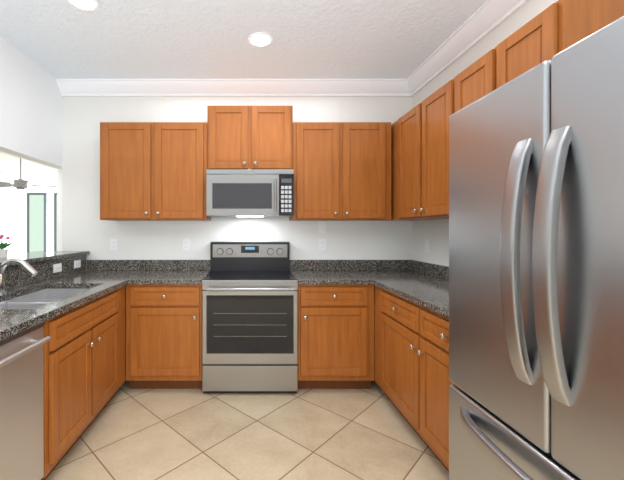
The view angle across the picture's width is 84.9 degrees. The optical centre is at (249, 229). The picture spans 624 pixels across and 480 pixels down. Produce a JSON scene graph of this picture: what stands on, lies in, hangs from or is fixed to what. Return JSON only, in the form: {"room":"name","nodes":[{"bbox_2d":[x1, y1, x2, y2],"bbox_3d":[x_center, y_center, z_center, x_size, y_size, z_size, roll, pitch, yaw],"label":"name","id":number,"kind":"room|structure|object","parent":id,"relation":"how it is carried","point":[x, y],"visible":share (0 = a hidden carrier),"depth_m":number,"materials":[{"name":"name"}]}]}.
{"room":"kitchen","nodes":[
{"label":"kitchen","id":0,"kind":"room"},
{"bbox_2d":[0,170,56,253],"bbox_3d":[-5.335,-0.190,9.560,7.730,3.000,0.120,0,0,0],"label":"wall","id":1,"kind":"structure","parent":0,"point":[12,215],"depth_m":9.50,"materials":[{"name":"white paint"}]},
{"bbox_2d":[26,193,46,251],"bbox_3d":[-6.035,0.110,9.475,0.550,2.320,0.049,0,0,0],"label":"window","id":2,"kind":"structure","parent":1,"relation":"in","point":[36,221],"depth_m":9.49,"materials":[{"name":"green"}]},
{"bbox_2d":[54,193,56,250],"bbox_3d":[-5.215,0.110,9.475,0.650,2.320,0.049,0,0,0],"label":"window","id":3,"kind":"structure","parent":1,"relation":"in","point":[55,221],"depth_m":9.45,"materials":[{"name":"black"}]},
{"bbox_2d":[0,151,56,169],"bbox_3d":[-5.335,-1.720,4.840,7.730,0.060,12.720,0,0,0],"label":"ceiling","id":4,"kind":"structure","parent":0,"point":[9,162],"depth_m":8.64,"materials":[{"name":"white paint"}]},
{"bbox_2d":[0,158,56,194],"bbox_3d":[-5.011,-1.224,7.337,1.369,0.932,1.332,0,0,0],"label":"ceiling fan","id":5,"kind":"object","parent":4,"relation":"hanging from","point":[20,185],"visible":0.94,"depth_m":7.25,"materials":[{"name":"silver metal"}]},
{"bbox_2d":[0,36,61,250],"bbox_3d":[-1.910,-0.190,4.050,0.120,3.000,10.900,0,0,0],"label":"wall","id":6,"kind":"structure","parent":0,"point":[30,112],"depth_m":2.82,"materials":[{"name":"white paint"}]},
{"bbox_2d":[62,97,411,362],"bbox_3d":[-0.065,-0.190,3.360,3.570,3.000,0.120,0,0,0],"label":"wall","id":7,"kind":"structure","parent":0,"point":[85,227],"depth_m":3.30,"materials":[{"name":"white paint"}]},
{"bbox_2d":[110,239,116,250],"bbox_3d":[-1.340,0.145,3.296,0.070,0.115,0.008,0,0,0],"label":"electrical outlet","id":8,"kind":"object","parent":7,"relation":"attached to","point":[113,244],"visible":1,"depth_m":3.29,"materials":[{"name":"white plastic"}]},
{"bbox_2d":[100,122,210,220],"bbox_3d":[-0.863,-0.526,3.118,0.955,0.872,0.360,0,0,0],"label":"upper cabinet","id":9,"kind":"object","parent":7,"relation":"attached to","point":[152,171],"visible":0.98,"depth_m":2.97,"materials":[{"name":"brown wood"}]},
{"bbox_2d":[183,239,189,250],"bbox_3d":[-0.626,0.145,3.296,0.070,0.115,0.008,0,0,0],"label":"electrical outlet","id":10,"kind":"object","parent":7,"relation":"attached to","point":[186,244],"visible":1,"depth_m":3.29,"materials":[{"name":"white plastic"}]},
{"bbox_2d":[55,79,406,96],"bbox_3d":[-0.184,-1.377,3.242,3.330,0.125,0.115,0,0,0],"label":"crown molding","id":11,"kind":"structure","parent":7,"relation":"attached to","point":[67,87],"depth_m":3.23,"materials":[{"name":"white"}]},
{"bbox_2d":[207,106,292,168],"bbox_3d":[0.000,-0.821,3.118,0.762,0.578,0.360,0,0,0],"label":"upper cabinet","id":12,"kind":"object","parent":7,"relation":"attached to","point":[249,137],"visible":1,"depth_m":2.97,"materials":[{"name":"brown wood"}]},
{"bbox_2d":[206,169,293,216],"bbox_3d":[0.000,-0.325,3.078,0.758,0.403,0.438,0,0,0],"label":"microwave","id":13,"kind":"object","parent":12,"relation":"attached to","point":[249,192],"visible":1,"depth_m":2.90,"materials":[{"name":"silver metal"}]},
{"bbox_2d":[319,239,325,250],"bbox_3d":[0.713,0.145,3.296,0.070,0.115,0.008,0,0,0],"label":"electrical outlet","id":14,"kind":"object","parent":7,"relation":"attached to","point":[322,244],"visible":1,"depth_m":3.29,"materials":[{"name":"white plastic"}]},
{"bbox_2d":[289,122,390,220],"bbox_3d":[0.824,-0.526,3.118,0.877,0.872,0.360,0,0,0],"label":"upper cabinet","id":15,"kind":"object","parent":7,"relation":"attached to","point":[342,171],"visible":1,"depth_m":2.97,"materials":[{"name":"brown wood"}]},
{"bbox_2d":[0,0,486,78],"bbox_3d":[-0.065,-1.470,0.950,3.570,0.060,4.940,0,0,0],"label":"ceiling","id":16,"kind":"structure","parent":0,"point":[208,39],"depth_m":2.49,"materials":[{"name":"white paint"}]},
{"bbox_2d":[67,0,98,10],"bbox_3d":[-1.050,-1.435,2.100,0.190,0.009,0.190,0,0,0],"label":"recessed light","id":17,"kind":"object","parent":16,"relation":"in","point":[88,5],"visible":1,"depth_m":2.12,"materials":[{"name":"white"}]},
{"bbox_2d":[248,32,272,46],"bbox_3d":[0.080,-1.435,2.530,0.190,0.009,0.190,0,0,0],"label":"recessed light","id":18,"kind":"object","parent":16,"relation":"in","point":[260,39],"visible":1,"depth_m":2.52,"materials":[{"name":"white"}]},
{"bbox_2d":[45,363,448,479],"bbox_3d":[-3.740,1.340,4.840,10.920,0.060,12.720,0,0,0],"label":"floor","id":19,"kind":"structure","parent":0,"point":[199,434],"depth_m":2.10,"materials":[{"name":"tile"}]},
{"bbox_2d":[0,322,50,479],"bbox_3d":[-1.254,0.876,1.329,0.632,0.868,0.592,0,0,0],"label":"dishwasher","id":20,"kind":"object","parent":19,"relation":"on","point":[22,405],"visible":0.9,"depth_m":1.47,"materials":[{"name":"grey metal"}]},
{"bbox_2d":[41,286,124,479],"bbox_3d":[-1.264,0.873,2.159,0.632,0.875,1.054,0,0,0],"label":"base cabinet","id":21,"kind":"object","parent":19,"relation":"on","point":[84,363],"visible":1,"depth_m":1.93,"materials":[{"name":"brown wood"}]},
{"bbox_2d":[0,260,135,340],"bbox_3d":[-1.283,0.363,2.134,0.630,0.140,2.328,0,0,0],"label":"countertop","id":22,"kind":"structure","parent":21,"relation":"on","point":[102,279],"depth_m":2.19,"materials":[{"name":"grey stone"}]},
{"bbox_2d":[0,258,37,293],"bbox_3d":[-1.450,0.284,2.059,0.255,0.221,0.102,0,0,0],"label":"faucet","id":23,"kind":"object","parent":22,"relation":"on","point":[30,270],"visible":1,"depth_m":2.07,"materials":[{"name":"silver metal"}]},
{"bbox_2d":[0,288,89,308],"bbox_3d":[-1.290,0.536,2.080,0.428,0.206,0.808,0,0,0],"label":"sink","id":24,"kind":"object","parent":22,"relation":"in","point":[35,300],"visible":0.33,"depth_m":2.23,"materials":[{"name":"silver metal"}]},
{"bbox_2d":[87,260,123,263],"bbox_3d":[-1.283,0.363,2.974,0.390,0.140,0.648,0,0,0],"label":"countertop","id":25,"kind":"structure","parent":21,"relation":"on","point":[88,261],"depth_m":3.28,"materials":[{"name":"grey stone"}]},
{"bbox_2d":[126,284,202,388],"bbox_3d":[-0.692,0.873,2.954,0.613,0.875,0.632,0,0,0],"label":"base cabinet","id":26,"kind":"object","parent":19,"relation":"on","point":[163,336],"visible":0.98,"depth_m":2.67,"materials":[{"name":"brown wood"}]},
{"bbox_2d":[128,260,209,283],"bbox_3d":[-0.676,0.363,2.974,0.584,0.140,0.648,0,0,0],"label":"countertop","id":27,"kind":"structure","parent":26,"relation":"on","point":[144,271],"depth_m":3.19,"materials":[{"name":"grey stone"}]},
{"bbox_2d":[202,242,297,392],"bbox_3d":[0.000,0.713,2.930,0.758,1.195,0.709,0,0,0],"label":"range","id":28,"kind":"object","parent":19,"relation":"on","point":[249,317],"visible":1,"depth_m":2.64,"materials":[{"name":"silver metal"}]},
{"bbox_2d":[297,284,373,388],"bbox_3d":[0.692,0.873,2.954,0.613,0.875,0.632,0,0,0],"label":"base cabinet","id":29,"kind":"object","parent":19,"relation":"on","point":[335,336],"visible":0.96,"depth_m":2.67,"materials":[{"name":"brown wood"}]},
{"bbox_2d":[290,260,367,283],"bbox_3d":[0.668,0.363,2.974,0.568,0.140,0.648,0,0,0],"label":"countertop","id":30,"kind":"structure","parent":29,"relation":"on","point":[306,271],"depth_m":3.19,"materials":[{"name":"grey stone"}]},
{"bbox_2d":[375,286,453,471],"bbox_3d":[1.279,0.873,2.037,0.602,0.876,1.304,0,0,0],"label":"base cabinet","id":31,"kind":"object","parent":19,"relation":"on","point":[413,381],"visible":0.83,"depth_m":1.93,"materials":[{"name":"brown wood"}]},
{"bbox_2d":[364,260,448,317],"bbox_3d":[1.275,0.363,2.342,0.646,0.140,1.913,0,0,0],"label":"countertop","id":32,"kind":"structure","parent":31,"relation":"on","point":[424,284],"depth_m":2.62,"materials":[{"name":"grey stone"}]},
{"bbox_2d":[449,16,623,479],"bbox_3d":[1.157,0.420,0.901,0.857,1.780,0.912,0,0,0],"label":"refrigerator","id":33,"kind":"object","parent":19,"relation":"on","point":[536,268],"visible":1,"depth_m":0.90,"materials":[{"name":"silver metal"}]},
{"bbox_2d":[412,0,557,265],"bbox_3d":[1.660,-0.095,0.890,0.120,2.810,4.820,0,0,0],"label":"wall","id":34,"kind":"structure","parent":0,"point":[435,233],"depth_m":2.73,"materials":[{"name":"white paint"}]},
{"bbox_2d":[383,78,454,220],"bbox_3d":[1.418,-0.526,2.699,0.360,0.872,1.197,0,0,0],"label":"upper cabinet","id":35,"kind":"object","parent":34,"relation":"attached to","point":[419,161],"visible":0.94,"depth_m":2.45,"materials":[{"name":"brown wood"}]},
{"bbox_2d":[425,240,428,252],"bbox_3d":[1.595,0.145,3.020,0.008,0.115,0.070,0,0,0],"label":"electrical outlet","id":36,"kind":"object","parent":34,"relation":"attached to","point":[427,246],"visible":1,"depth_m":3.01,"materials":[{"name":"white plastic"}]},
{"bbox_2d":[403,0,528,96],"bbox_3d":[1.541,-1.377,0.950,0.115,0.125,4.698,0,0,0],"label":"crown molding","id":37,"kind":"structure","parent":34,"relation":"attached to","point":[486,18],"depth_m":2.42,"materials":[{"name":"white"}]},
{"bbox_2d":[455,0,623,111],"bbox_3d":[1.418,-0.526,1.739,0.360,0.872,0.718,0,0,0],"label":"upper cabinet","id":38,"kind":"object","parent":34,"relation":"attached to","point":[552,30],"visible":0.33,"depth_m":1.49,"materials":[{"name":"brown wood"}]},
{"bbox_3d":[-1.800,0.775,2.185,0.340,1.070,2.470,0,0,0],"label":"wall","id":39,"kind":"structure","parent":0,"visible":0},
{"bbox_2d":[0,251,89,289],"bbox_3d":[-1.817,0.300,2.114,0.485,0.188,2.368,0,0,0],"label":"bar","id":40,"kind":"object","parent":39,"relation":"on","point":[41,263],"visible":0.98,"depth_m":2.62,"materials":[{"name":"grey stone"}]},
{"bbox_2d":[0,234,12,257],"bbox_3d":[-1.863,0.118,2.520,0.139,0.174,0.143,0,0,0],"label":"plant pot","id":41,"kind":"object","parent":40,"relation":"on","point":[3,252],"visible":1,"depth_m":2.51,"materials":[{"name":"white ceramic"}]},
{"bbox_2d":[53,263,61,272],"bbox_3d":[-1.595,0.315,2.780,0.008,0.070,0.115,0,0,0],"label":"outlet","id":42,"kind":"object","parent":40,"relation":"attached to","point":[57,267],"visible":1,"depth_m":2.77,"materials":[{"name":"white plastic"}]},
{"bbox_2d":[74,260,80,267],"bbox_3d":[-1.595,0.315,3.100,0.008,0.070,0.115,0,0,0],"label":"outlet","id":43,"kind":"object","parent":40,"relation":"attached to","point":[77,263],"visible":1,"depth_m":3.10,"materials":[{"name":"white plastic"}]}
]}

